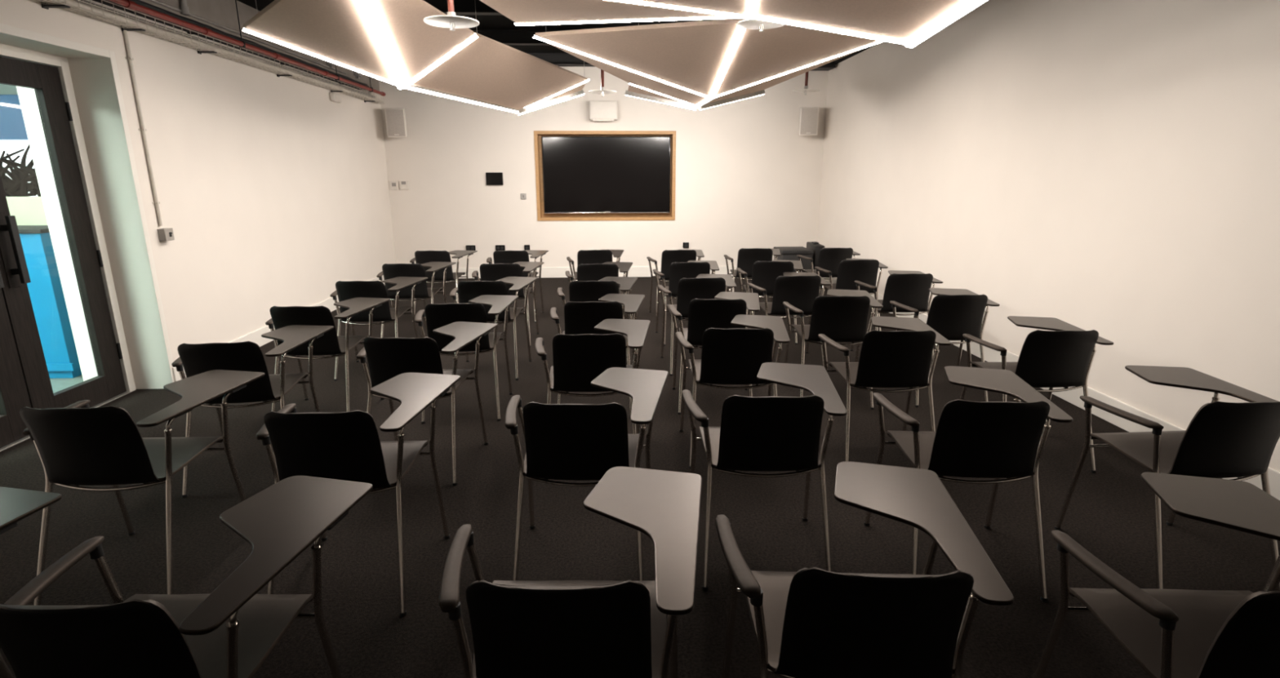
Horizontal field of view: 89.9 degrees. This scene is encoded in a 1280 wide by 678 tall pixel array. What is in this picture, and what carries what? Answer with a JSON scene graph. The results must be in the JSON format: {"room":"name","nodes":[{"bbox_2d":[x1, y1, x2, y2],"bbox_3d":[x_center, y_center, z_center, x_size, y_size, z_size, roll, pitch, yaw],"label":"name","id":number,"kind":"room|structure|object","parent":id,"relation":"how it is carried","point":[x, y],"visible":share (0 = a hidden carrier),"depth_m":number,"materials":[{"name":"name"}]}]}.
{"room":"classroom","nodes":[
{"label":"classroom","id":0,"kind":"room"},
{"bbox_2d":[0,84,17,94],"bbox_3d":[-6.800,-0.992,4.814,5.038,2.750,7.600,-1,14,-2],"label":"wall","id":1,"kind":"structure","parent":0,"point":[4,89],"depth_m":8.04,"materials":[{"name":"white paint"}]},
{"bbox_2d":[0,94,28,140],"bbox_3d":[-6.194,-2.171,6.285,2.600,0.420,0.060,-1,14,-2],"label":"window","id":2,"kind":"structure","parent":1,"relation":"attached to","point":[12,126],"depth_m":6.26,"materials":[{"name":"blue glass"}]},
{"bbox_2d":[0,140,37,196],"bbox_3d":[-6.194,-1.517,6.473,2.600,0.940,0.020,-1,14,-2],"label":"window","id":3,"kind":"structure","parent":1,"relation":"in","point":[10,147],"depth_m":6.37,"materials":[{"name":"white glass"}]},
{"bbox_2d":[5,196,47,225],"bbox_3d":[-5.745,-0.513,5.604,2.200,1.425,0.100,-1,14,-2],"label":"wall partition","id":4,"kind":"structure","parent":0,"point":[27,211],"depth_m":5.43,"materials":[{"name":"white paint"}]},
{"bbox_2d":[0,0,395,389],"bbox_3d":[-3.862,-0.681,2.780,0.655,3.150,15.055,-1,14,-2],"label":"wall","id":5,"kind":"structure","parent":0,"point":[272,191],"depth_m":5.40,"materials":[{"name":"white paint"}]},
{"bbox_2d":[0,271,31,448],"bbox_3d":[-3.828,-0.419,3.443,0.130,2.288,0.785,-1,14,-2],"label":"door","id":6,"kind":"structure","parent":5,"relation":"in","point":[14,397],"depth_m":3.92,"materials":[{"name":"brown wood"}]},
{"bbox_2d":[0,56,126,408],"bbox_3d":[-3.863,-0.617,4.213,0.130,2.288,0.785,-1,14,-2],"label":"door","id":7,"kind":"structure","parent":5,"relation":"in","point":[55,114],"depth_m":4.30,"materials":[{"name":"black metal"}]},
{"bbox_2d":[0,391,130,452],"bbox_3d":[-3.873,0.598,4.113,0.080,0.009,1.560,-1,14,-2],"label":"trim","id":8,"kind":"structure","parent":5,"relation":"attached to","point":[27,437],"depth_m":4.05,"materials":[{"name":"metal"}]},
{"bbox_2d":[0,43,136,392],"bbox_3d":[-3.887,-0.548,3.821,0.095,2.375,1.725,-1,14,-2],"label":"trim","id":9,"kind":"structure","parent":5,"relation":"attached to","point":[61,63],"depth_m":4.51,"materials":[{"name":"white paint"}]},
{"bbox_2d":[0,23,174,382],"bbox_3d":[-3.576,-0.577,3.828,0.010,2.425,1.825,-1,14,-2],"label":"trim","id":10,"kind":"structure","parent":5,"relation":"attached to","point":[4,28],"depth_m":4.51,"materials":[{"name":"white paint"}]},
{"bbox_2d":[123,27,162,226],"bbox_3d":[-3.608,-1.516,4.662,0.030,1.370,0.056,-1,14,-2],"label":"conduit","id":11,"kind":"object","parent":5,"relation":"attached to","point":[129,57],"visible":1,"depth_m":4.65,"materials":[{"name":"grey metal"}]},
{"bbox_2d":[157,227,174,240],"bbox_3d":[-3.592,-0.793,4.864,0.062,0.092,0.092,-1,14,-2],"label":"switch","id":12,"kind":"object","parent":5,"relation":"attached to","point":[166,233],"visible":1,"depth_m":4.83,"materials":[{"name":"grey plastic"}]},
{"bbox_2d":[179,0,189,15],"bbox_3d":[-3.431,-2.731,5.087,0.450,0.292,0.058,-1,14,-2],"label":"conduit","id":13,"kind":"object","parent":5,"relation":"attached to","point":[185,11],"visible":1,"depth_m":5.09,"materials":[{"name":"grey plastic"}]},
{"bbox_2d":[31,0,384,104],"bbox_3d":[-3.605,-2.506,5.611,0.139,0.125,7.623,-1,14,-2],"label":"cable tray","id":14,"kind":"object","parent":5,"relation":"attached to","point":[113,16],"visible":0.98,"depth_m":5.08,"materials":[{"name":"grey metal"}]},
{"bbox_2d":[92,0,368,89],"bbox_3d":[-3.572,-2.503,5.088,0.157,0.114,7.401,-1,14,-2],"label":"cable tray","id":15,"kind":"object","parent":5,"relation":"attached to","point":[138,2],"visible":0.45,"depth_m":5.45,"materials":[{"name":"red metal"}]},
{"bbox_2d":[149,0,346,74],"bbox_3d":[-3.624,-2.532,4.819,0.020,0.019,7.100,-1,14,-2],"label":"conduit","id":16,"kind":"object","parent":5,"relation":"attached to","point":[153,1],"visible":1,"depth_m":5.87,"materials":[{"name":"metal"}]},
{"bbox_2d":[140,0,379,90],"bbox_3d":[-3.530,-2.004,2.301,0.005,0.350,14.755,-1,14,-2],"label":"trim","id":17,"kind":"structure","parent":5,"relation":"attached to","point":[222,12],"depth_m":5.80,"materials":[{"name":"grey metal"}]},
{"bbox_2d":[171,275,385,382],"bbox_3d":[-3.720,-0.366,7.552,0.018,0.165,5.350,-1,14,-2],"label":"baseboard","id":18,"kind":"structure","parent":5,"relation":"attached to","point":[255,337],"depth_m":6.17,"materials":[{"name":"white paint"}]},
{"bbox_2d":[325,60,335,69],"bbox_3d":[-3.740,-3.350,7.756,0.070,0.155,0.120,-1,14,-2],"label":"junction box","id":19,"kind":"object","parent":5,"relation":"attached to","point":[331,65],"visible":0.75,"depth_m":7.74,"materials":[{"name":"grey plastic"}]},
{"bbox_2d":[328,92,342,102],"bbox_3d":[-3.744,-2.971,7.895,0.064,0.102,0.240,-1,14,-2],"label":"sensor","id":20,"kind":"object","parent":5,"relation":"attached to","point":[334,97],"visible":1,"depth_m":7.83,"materials":[{"name":"white plastic"}]},
{"bbox_2d":[353,71,361,79],"bbox_3d":[-3.777,-3.561,8.579,0.070,0.155,0.120,-1,14,-2],"label":"junction box","id":21,"kind":"object","parent":5,"relation":"attached to","point":[357,74],"visible":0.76,"depth_m":8.54,"materials":[{"name":"grey plastic"}]},
{"bbox_2d":[236,0,878,66],"bbox_3d":[-0.184,-2.286,2.430,7.104,0.120,15.255,-1,14,-2],"label":"ceiling","id":22,"kind":"structure","parent":0,"point":[486,22],"depth_m":6.89,"materials":[{"name":"black paint"}]},
{"bbox_2d":[107,0,385,96],"bbox_3d":[-3.451,-2.673,5.153,0.056,0.473,8.000,-1,14,-2],"label":"pipe","id":23,"kind":"object","parent":22,"relation":"hanging from","point":[129,4],"visible":0.96,"depth_m":5.43,"materials":[{"name":"metal"}]},
{"bbox_2d":[241,0,589,115],"bbox_3d":[-1.712,-2.613,5.735,1.434,0.884,5.289,2,15,9],"label":"ceiling light panel","id":24,"kind":"object","parent":22,"relation":"hanging from","point":[390,42],"visible":0.93,"depth_m":4.82,"materials":[{"name":"grey fabric"}]},
{"bbox_2d":[423,0,479,31],"bbox_3d":[-1.196,-2.287,4.010,0.340,0.659,0.340,-1,14,-2],"label":"sprinkler","id":25,"kind":"object","parent":22,"relation":"hanging from","point":[450,20],"visible":1,"depth_m":4.05,"materials":[{"name":"metal"}]},
{"bbox_2d":[423,0,503,15],"bbox_3d":[-0.930,-3.014,5.798,3.900,0.142,0.100,-1,14,-2],"label":"trim","id":26,"kind":"structure","parent":22,"relation":"attached to","point":[460,6],"depth_m":5.76,"materials":[{"name":"black metal"}]},
{"bbox_2d":[471,29,564,45],"bbox_3d":[-0.990,-3.362,7.153,3.900,0.142,0.100,-1,14,-2],"label":"trim","id":27,"kind":"structure","parent":22,"relation":"attached to","point":[507,37],"depth_m":7.12,"materials":[{"name":"black metal"}]},
{"bbox_2d":[527,53,593,66],"bbox_3d":[-1.051,-3.709,8.508,3.900,0.142,0.100,-1,14,-2],"label":"trim","id":28,"kind":"structure","parent":22,"relation":"attached to","point":[557,59],"depth_m":8.50,"materials":[{"name":"black metal"}]},
{"bbox_2d":[588,69,617,96],"bbox_3d":[-0.452,-3.257,7.721,0.340,0.629,0.340,-1,14,-2],"label":"sprinkler","id":29,"kind":"object","parent":22,"relation":"hanging from","point":[602,91],"visible":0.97,"depth_m":7.75,"materials":[{"name":"metal"}]},
{"bbox_2d":[532,17,884,110],"bbox_3d":[0.445,-2.733,6.113,2.931,0.847,3.294,-3,15,-11],"label":"ceiling light panel","id":30,"kind":"object","parent":22,"relation":"hanging from","point":[704,64],"visible":0.82,"depth_m":5.52,"materials":[{"name":"grey fabric"}]},
{"bbox_2d":[480,0,987,48],"bbox_3d":[0.409,-2.197,3.860,3.556,0.765,1.435,6,16,24],"label":"ceiling light panel","id":31,"kind":"object","parent":22,"relation":"hanging from","point":[908,23],"visible":1,"depth_m":4.04,"materials":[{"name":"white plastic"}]},
{"bbox_2d":[737,18,785,31],"bbox_3d":[0.835,-2.406,4.339,0.340,0.599,0.340,-1,14,-2],"label":"sprinkler","id":32,"kind":"object","parent":22,"relation":"hanging from","point":[748,24],"visible":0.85,"depth_m":4.41,"materials":[{"name":"metal"}]},
{"bbox_2d":[791,71,819,94],"bbox_3d":[2.112,-3.393,8.111,0.340,0.569,0.340,-1,14,-2],"label":"sprinkler","id":33,"kind":"object","parent":22,"relation":"hanging from","point":[806,89],"visible":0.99,"depth_m":8.13,"materials":[{"name":"metal"}]},
{"bbox_2d":[378,66,828,268],"bbox_3d":[-0.505,-2.553,10.049,6.704,3.150,0.250,-1,14,-2],"label":"wall","id":34,"kind":"structure","parent":0,"point":[746,177],"depth_m":9.93,"materials":[{"name":"white paint"}]},
{"bbox_2d":[389,181,398,190],"bbox_3d":[-3.766,-2.349,9.810,0.126,0.140,0.029,-1,14,-2],"label":"thermostat","id":35,"kind":"object","parent":34,"relation":"attached to","point":[393,185],"visible":1,"depth_m":9.80,"materials":[{"name":"grey plastic"}]},
{"bbox_2d":[384,107,407,137],"bbox_3d":[-3.548,-3.149,9.344,0.265,0.407,0.281,-4,15,-15],"label":"wall speaker","id":36,"kind":"object","parent":34,"relation":"attached to","point":[395,118],"visible":1,"depth_m":9.23},
{"bbox_2d":[399,180,409,189],"bbox_3d":[-3.605,-2.356,9.816,0.137,0.135,0.029,-1,14,-2],"label":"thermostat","id":37,"kind":"object","parent":34,"relation":"attached to","point":[404,184],"visible":1,"depth_m":9.80,"materials":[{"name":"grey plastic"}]},
{"bbox_2d":[466,244,475,250],"bbox_3d":[-2.662,-1.433,10.093,0.147,0.085,0.034,-1,14,-2],"label":"wall socket","id":38,"kind":"object","parent":34,"relation":"attached to","point":[473,247],"visible":0.94,"depth_m":10.08,"materials":[{"name":"black plastic"}]},
{"bbox_2d":[485,172,503,185],"bbox_3d":[-2.233,-2.459,9.848,0.256,0.190,0.034,-1,14,-2],"label":"panel","id":39,"kind":"object","parent":34,"relation":"attached to","point":[491,178],"visible":1,"depth_m":9.83,"materials":[{"name":"black plastic"}]},
{"bbox_2d":[495,244,505,250],"bbox_3d":[-2.201,-1.438,10.112,0.147,0.085,0.034,-1,14,-2],"label":"wall socket","id":40,"kind":"object","parent":34,"relation":"attached to","point":[498,247],"visible":0.99,"depth_m":10.10,"materials":[{"name":"black plastic"}]},
{"bbox_2d":[520,193,526,199],"bbox_3d":[-1.806,-2.211,9.940,0.090,0.090,0.018,-1,14,-2],"label":"wall switch","id":41,"kind":"object","parent":34,"relation":"attached to","point":[523,196],"visible":1,"depth_m":9.93,"materials":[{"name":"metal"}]},
{"bbox_2d":[524,244,529,250],"bbox_3d":[-1.783,-1.444,10.129,0.087,0.085,0.034,-1,14,-2],"label":"wall socket","id":42,"kind":"object","parent":34,"relation":"attached to","point":[526,247],"visible":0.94,"depth_m":10.11,"materials":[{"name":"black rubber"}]},
{"bbox_2d":[452,266,737,278],"bbox_3d":[-0.497,-1.074,10.290,6.704,0.165,0.018,-1,14,-2],"label":"baseboard","id":43,"kind":"structure","parent":34,"relation":"attached to","point":[633,272],"depth_m":10.26,"materials":[{"name":"white paint"}]},
{"bbox_2d":[589,100,617,121],"bbox_3d":[-0.548,-3.409,9.605,0.410,0.290,0.170,-1,14,-2],"label":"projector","id":44,"kind":"object","parent":34,"relation":"attached to","point":[599,110],"visible":1,"depth_m":9.53,"materials":[{"name":"white plastic"}]},
{"bbox_2d":[533,130,675,221],"bbox_3d":[-0.531,-2.538,10.011,2.161,1.346,0.197,-1,14,-2],"label":"screen frame","id":45,"kind":"object","parent":34,"relation":"attached to","point":[541,216],"visible":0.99,"depth_m":9.98,"materials":[{"name":"brown wood"}]},
{"bbox_2d":[541,136,671,213],"bbox_3d":[-0.517,-2.559,10.029,1.980,1.164,0.104,-1,14,-2],"label":"wall screen","id":46,"kind":"object","parent":34,"relation":"attached to","point":[582,175],"visible":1,"depth_m":9.98,"materials":[{"name":"black glass"}]},
{"bbox_2d":[682,242,688,248],"bbox_3d":[0.731,-1.499,10.228,0.094,0.090,0.034,-1,14,-2],"label":"wall socket","id":47,"kind":"object","parent":34,"relation":"attached to","point":[686,245],"visible":1,"depth_m":10.21,"materials":[{"name":"black plastic"}]},
{"bbox_2d":[798,106,819,135],"bbox_3d":[2.519,-3.253,9.589,0.265,0.407,0.281,2,15,10],"label":"wall speaker","id":48,"kind":"object","parent":34,"relation":"attached to","point":[809,116],"visible":1,"depth_m":9.47},
{"bbox_2d":[0,276,1279,677],"bbox_3d":[-2.971,0.919,3.076,12.298,0.100,14.755,-1,14,-2],"label":"floor","id":49,"kind":"structure","parent":0,"point":[1109,513],"depth_m":2.99,"materials":[{"name":"grey carpet"}]},
{"bbox_2d":[0,143,41,196],"bbox_3d":[-5.933,-0.925,6.162,1.523,1.946,0.411,-1,14,-2],"label":"potted tree","id":50,"kind":"object","parent":49,"relation":"on","point":[17,185],"visible":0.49,"depth_m":5.98,"materials":[{"name":"black plant"}]},
{"bbox_2d":[0,487,62,677],"bbox_3d":[-1.966,0.835,1.584,0.680,0.801,0.748,0,14,-1],"label":"chair","id":51,"kind":"object","parent":49,"relation":"on","point":[15,504],"visible":1,"depth_m":1.76,"materials":[{"name":"plastic"}]},
{"bbox_2d":[17,225,81,378],"bbox_3d":[-5.539,-0.298,5.219,1.915,1.200,0.450,-1,14,-2],"label":"cabinet","id":52,"kind":"object","parent":49,"relation":"on","point":[45,287],"depth_m":5.07,"materials":[{"name":"paint"}]},
{"bbox_2d":[17,225,49,233],"bbox_3d":[-5.540,-0.865,5.074,1.915,0.030,0.450,-1,14,-2],"label":"countertop","id":53,"kind":"structure","parent":52,"relation":"on","point":[22,228],"depth_m":4.95,"materials":[{"name":"white"}]},
{"bbox_2d":[19,369,265,605],"bbox_3d":[-2.041,0.549,2.699,0.680,0.801,0.748,-1,14,-2],"label":"chair","id":54,"kind":"object","parent":49,"relation":"on","point":[77,444],"visible":0.95,"depth_m":2.43,"materials":[{"name":"plastic"}]},
{"bbox_2d":[0,475,373,677],"bbox_3d":[-1.118,0.816,1.651,0.680,0.801,0.748,0,14,0],"label":"chair","id":55,"kind":"object","parent":49,"relation":"on","point":[229,632],"visible":1,"depth_m":1.48,"materials":[{"name":"plastic"}]},
{"bbox_2d":[171,324,333,497],"bbox_3d":[-2.124,0.324,3.575,0.680,0.801,0.748,-2,15,-7],"label":"chair","id":56,"kind":"object","parent":49,"relation":"on","point":[195,359],"visible":0.74,"depth_m":3.30,"materials":[{"name":"plastic"}]},
{"bbox_2d":[265,297,391,412],"bbox_3d":[-2.151,0.098,4.454,0.680,0.801,0.748,0,14,-1],"label":"chair","id":57,"kind":"object","parent":49,"relation":"on","point":[329,344],"visible":0.78,"depth_m":4.18,"materials":[{"name":"plastic"}]},
{"bbox_2d":[256,373,460,617],"bbox_3d":[-1.134,0.559,2.652,0.680,0.801,0.748,-1,14,-2],"label":"chair","id":58,"kind":"object","parent":49,"relation":"on","point":[341,446],"visible":0.8,"depth_m":2.36,"materials":[{"name":"plastic"}]},
{"bbox_2d":[329,276,427,381],"bbox_3d":[-2.194,-0.148,5.414,0.680,0.801,0.748,-1,14,-2],"label":"chair","id":59,"kind":"object","parent":49,"relation":"on","point":[345,291],"visible":0.81,"depth_m":5.14,"materials":[{"name":"plastic"}]},
{"bbox_2d":[376,262,456,337],"bbox_3d":[-2.220,-0.397,6.385,0.680,0.801,0.748,-1,14,-3],"label":"chair","id":60,"kind":"object","parent":49,"relation":"on","point":[389,271],"visible":0.73,"depth_m":6.10,"materials":[{"name":"plastic"}]},
{"bbox_2d":[356,321,497,486],"bbox_3d":[-1.208,0.297,3.674,0.680,0.801,0.748,0,14,2],"label":"chair","id":61,"kind":"object","parent":49,"relation":"on","point":[388,358],"visible":0.8,"depth_m":3.37,"materials":[{"name":"plastic"}]},
{"bbox_2d":[409,250,477,323],"bbox_3d":[-2.266,-0.659,7.404,0.680,0.801,0.748,0,14,-1],"label":"chair","id":62,"kind":"object","parent":49,"relation":"on","point":[420,256],"visible":0.67,"depth_m":7.11,"materials":[{"name":"plastic"}]},
{"bbox_2d":[414,294,518,423],"bbox_3d":[-1.214,0.075,4.537,0.680,0.801,0.748,-1,14,-5],"label":"chair","id":63,"kind":"object","parent":49,"relation":"on","point":[435,316],"visible":0.76,"depth_m":4.26,"materials":[{"name":"plastic"}]},
{"bbox_2d":[449,276,537,380],"bbox_3d":[-1.228,-0.148,5.409,0.680,0.801,0.748,0,14,-1],"label":"chair","id":64,"kind":"object","parent":49,"relation":"on","point":[466,291],"visible":0.66,"depth_m":5.13,"materials":[{"name":"plastic"}]},
{"bbox_2d":[471,262,544,347],"bbox_3d":[-1.309,-0.397,6.379,0.680,0.801,0.748,-1,14,-3],"label":"chair","id":65,"kind":"object","parent":49,"relation":"on","point":[488,272],"visible":0.55,"depth_m":6.05,"materials":[{"name":"plastic"}]},
{"bbox_2d":[486,249,548,323],"bbox_3d":[-1.412,-0.660,7.402,0.680,0.801,0.748,-1,14,-2],"label":"chair","id":66,"kind":"object","parent":49,"relation":"on","point":[500,256],"visible":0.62,"depth_m":7.05,"materials":[{"name":"plastic"}]},
{"bbox_2d":[438,466,702,677],"bbox_3d":[-0.155,0.800,1.707,0.680,0.801,0.748,0,14,0],"label":"chair","id":67,"kind":"object","parent":49,"relation":"on","point":[558,628],"visible":1,"depth_m":1.41,"materials":[{"name":"plastic"}]},
{"bbox_2d":[504,367,668,581],"bbox_3d":[-0.217,0.537,2.731,0.680,0.801,0.748,0,14,2],"label":"chair","id":68,"kind":"object","parent":49,"relation":"on","point":[563,442],"visible":0.83,"depth_m":2.44,"materials":[{"name":"plastic"}]},
{"bbox_2d":[534,319,649,434],"bbox_3d":[-0.264,0.279,3.739,0.680,0.801,0.748,-1,14,-2],"label":"chair","id":69,"kind":"object","parent":49,"relation":"on","point":[578,359],"visible":0.78,"depth_m":3.42,"materials":[{"name":"plastic"}]},
{"bbox_2d":[566,249,623,280],"bbox_3d":[-0.505,-0.671,7.441,0.680,0.801,0.748,-1,14,-4],"label":"chair","id":70,"kind":"object","parent":49,"relation":"on","point":[592,256],"visible":0.48,"depth_m":7.08,"materials":[{"name":"plastic"}]},
{"bbox_2d":[556,276,637,361],"bbox_3d":[-0.354,-0.148,5.402,0.680,0.801,0.748,0,14,-1],"label":"chair","id":71,"kind":"object","parent":49,"relation":"on","point":[579,291],"visible":0.47,"depth_m":5.04,"materials":[{"name":"plastic"}]},
{"bbox_2d":[550,293,644,417],"bbox_3d":[-0.297,0.061,4.587,0.680,0.801,0.748,0,14,-1],"label":"chair","id":72,"kind":"object","parent":49,"relation":"on","point":[580,317],"visible":0.53,"depth_m":4.25,"materials":[{"name":"plastic"}]},
{"bbox_2d":[564,262,632,319],"bbox_3d":[-0.395,-0.392,6.352,0.680,0.801,0.748,-1,14,-3],"label":"chair","id":73,"kind":"object","parent":49,"relation":"on","point":[593,272],"visible":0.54,"depth_m":5.99,"materials":[{"name":"plastic"}]},
{"bbox_2d":[646,249,704,312],"bbox_3d":[0.424,-0.672,7.437,0.680,0.801,0.748,-1,14,-4],"label":"chair","id":74,"kind":"object","parent":49,"relation":"on","point":[668,257],"visible":0.55,"depth_m":7.09,"materials":[{"name":"plastic"}]},
{"bbox_2d":[653,260,719,346],"bbox_3d":[0.474,-0.419,6.454,0.680,0.801,0.748,-1,14,-3],"label":"chair","id":75,"kind":"object","parent":49,"relation":"on","point":[691,268],"visible":0.56,"depth_m":6.11,"materials":[{"name":"plastic"}]},
{"bbox_2d":[657,274,736,375],"bbox_3d":[0.498,-0.184,5.538,0.680,0.801,0.748,-1,14,-3],"label":"chair","id":76,"kind":"object","parent":49,"relation":"on","point":[704,286],"visible":0.56,"depth_m":5.21,"materials":[{"name":"plastic"}]},
{"bbox_2d":[668,291,759,414],"bbox_3d":[0.546,0.040,4.664,0.680,0.801,0.748,0,14,2],"label":"chair","id":77,"kind":"object","parent":49,"relation":"on","point":[718,313],"visible":0.6,"depth_m":4.34,"materials":[{"name":"plastic"}]},
{"bbox_2d":[675,315,790,468],"bbox_3d":[0.554,0.247,3.855,0.680,0.801,0.748,0,14,1],"label":"chair","id":78,"kind":"object","parent":49,"relation":"on","point":[734,357],"visible":0.87,"depth_m":3.56,"materials":[{"name":"plastic"}]},
{"bbox_2d":[724,248,780,302],"bbox_3d":[1.328,-0.707,7.568,0.680,0.801,0.748,1,14,3],"label":"chair","id":79,"kind":"object","parent":49,"relation":"on","point":[747,257],"visible":0.59,"depth_m":7.23,"materials":[{"name":"plastic"}]},
{"bbox_2d":[681,362,847,591],"bbox_3d":[0.524,0.518,2.803,0.680,0.801,0.748,0,14,0],"label":"chair","id":80,"kind":"object","parent":49,"relation":"on","point":[757,433],"visible":0.98,"depth_m":2.52,"materials":[{"name":"plastic"}]},
{"bbox_2d":[736,259,803,344],"bbox_3d":[1.315,-0.433,6.502,0.680,0.801,0.748,1,14,5],"label":"chair","id":81,"kind":"object","parent":49,"relation":"on","point":[765,274],"visible":0.65,"depth_m":6.18,"materials":[{"name":"plastic"}]},
{"bbox_2d":[747,271,831,367],"bbox_3d":[1.291,-0.211,5.636,0.680,0.801,0.748,-1,14,-4],"label":"chair","id":82,"kind":"object","parent":49,"relation":"on","point":[799,290],"visible":0.68,"depth_m":5.32,"materials":[{"name":"plastic"}]},
{"bbox_2d":[773,246,813,272],"bbox_3d":[2.177,-1.007,9.186,0.436,0.575,0.526,-1,14,-2],"label":"equipment case","id":83,"kind":"object","parent":49,"relation":"on","point":[787,253],"visible":0.33,"depth_m":8.91,"materials":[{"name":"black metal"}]},
{"bbox_2d":[806,241,824,290],"bbox_3d":[2.512,-1.067,9.258,0.130,0.655,0.550,0,14,1],"label":"case","id":84,"kind":"object","parent":49,"relation":"on","point":[815,246],"visible":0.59,"depth_m":8.99,"materials":[{"name":"black plastic"}]},
{"bbox_2d":[796,248,860,279],"bbox_3d":[2.207,-0.716,7.596,0.680,0.801,0.748,-1,14,-4],"label":"chair","id":85,"kind":"object","parent":49,"relation":"on","point":[829,259],"visible":0.61,"depth_m":7.25,"materials":[{"name":"plastic"}]},
{"bbox_2d":[782,288,883,409],"bbox_3d":[1.406,0.013,4.764,0.680,0.801,0.748,0,14,2],"label":"chair","id":86,"kind":"object","parent":49,"relation":"on","point":[841,316],"visible":0.84,"depth_m":4.46,"materials":[{"name":"plastic"}]},
{"bbox_2d":[814,258,888,331],"bbox_3d":[2.146,-0.460,6.599,0.680,0.801,0.748,0,14,0],"label":"chair","id":87,"kind":"object","parent":49,"relation":"on","point":[850,270],"visible":0.63,"depth_m":6.27,"materials":[{"name":"plastic"}]},
{"bbox_2d":[715,462,1013,677],"bbox_3d":[0.545,0.790,1.742,0.680,0.801,0.748,0,14,2],"label":"chair","id":88,"kind":"object","parent":49,"relation":"on","point":[814,622],"visible":1,"depth_m":1.45,"materials":[{"name":"plastic"}]},
{"bbox_2d":[818,316,951,462],"bbox_3d":[1.405,0.261,3.798,0.680,0.801,0.748,0,14,0],"label":"chair","id":89,"kind":"object","parent":49,"relation":"on","point":[901,358],"visible":0.94,"depth_m":3.51,"materials":[{"name":"plastic"}]},
{"bbox_2d":[849,270,942,361],"bbox_3d":[2.268,-0.237,5.733,0.680,0.801,0.748,0,14,-1],"label":"chair","id":90,"kind":"object","parent":49,"relation":"on","point":[910,289],"visible":0.81,"depth_m":5.42,"materials":[{"name":"plastic"}]},
{"bbox_2d":[889,288,999,407],"bbox_3d":[2.224,0.001,4.803,0.680,0.801,0.748,0,14,0],"label":"chair","id":91,"kind":"object","parent":49,"relation":"on","point":[953,313],"visible":0.73,"depth_m":4.49,"materials":[{"name":"plastic"}]},
{"bbox_2d":[863,366,1072,602],"bbox_3d":[1.349,0.531,2.745,0.680,0.801,0.748,1,14,3],"label":"chair","id":92,"kind":"object","parent":49,"relation":"on","point":[996,440],"visible":0.94,"depth_m":2.46,"materials":[{"name":"plastic"}]},
{"bbox_2d":[960,315,1113,473],"bbox_3d":[2.270,0.260,3.797,0.680,0.801,0.748,0,14,0],"label":"chair","id":93,"kind":"object","parent":49,"relation":"on","point":[1063,357],"visible":0.76,"depth_m":3.50,"materials":[{"name":"plastic"}]},
{"bbox_2d":[1033,472,1279,677],"bbox_3d":[1.436,0.808,1.665,0.680,0.801,0.748,0,14,2],"label":"chair","id":94,"kind":"object","parent":49,"relation":"on","point":[1169,633],"visible":1,"depth_m":1.63,"materials":[{"name":"plastic"}]},
{"bbox_2d":[1054,365,1279,591],"bbox_3d":[2.241,0.531,2.740,0.680,0.801,0.748,-1,14,-4],"label":"chair","id":95,"kind":"object","parent":49,"relation":"on","point":[1223,440],"visible":0.89,"depth_m":2.47,"materials":[{"name":"plastic"}]},
{"bbox_2d":[817,0,1279,471],"bbox_3d":[3.263,-0.770,3.077,0.200,3.150,15.055,-1,14,-2],"label":"wall","id":96,"kind":"structure","parent":0,"point":[1111,168],"depth_m":4.40,"materials":[{"name":"white paint"}]},
{"bbox_2d":[810,62,835,71],"bbox_3d":[1.988,-3.971,9.352,1.650,0.065,0.300,-1,14,-2],"label":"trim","id":97,"kind":"structure","parent":96,"relation":"attached to","point":[829,66],"depth_m":9.28,"materials":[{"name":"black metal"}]},
{"bbox_2d":[822,277,1279,500],"bbox_3d":[3.163,0.717,3.289,0.018,0.165,14.735,-1,14,-2],"label":"baseboard","id":98,"kind":"structure","parent":96,"relation":"attached to","point":[1073,397],"depth_m":4.27,"materials":[{"name":"white paint"}]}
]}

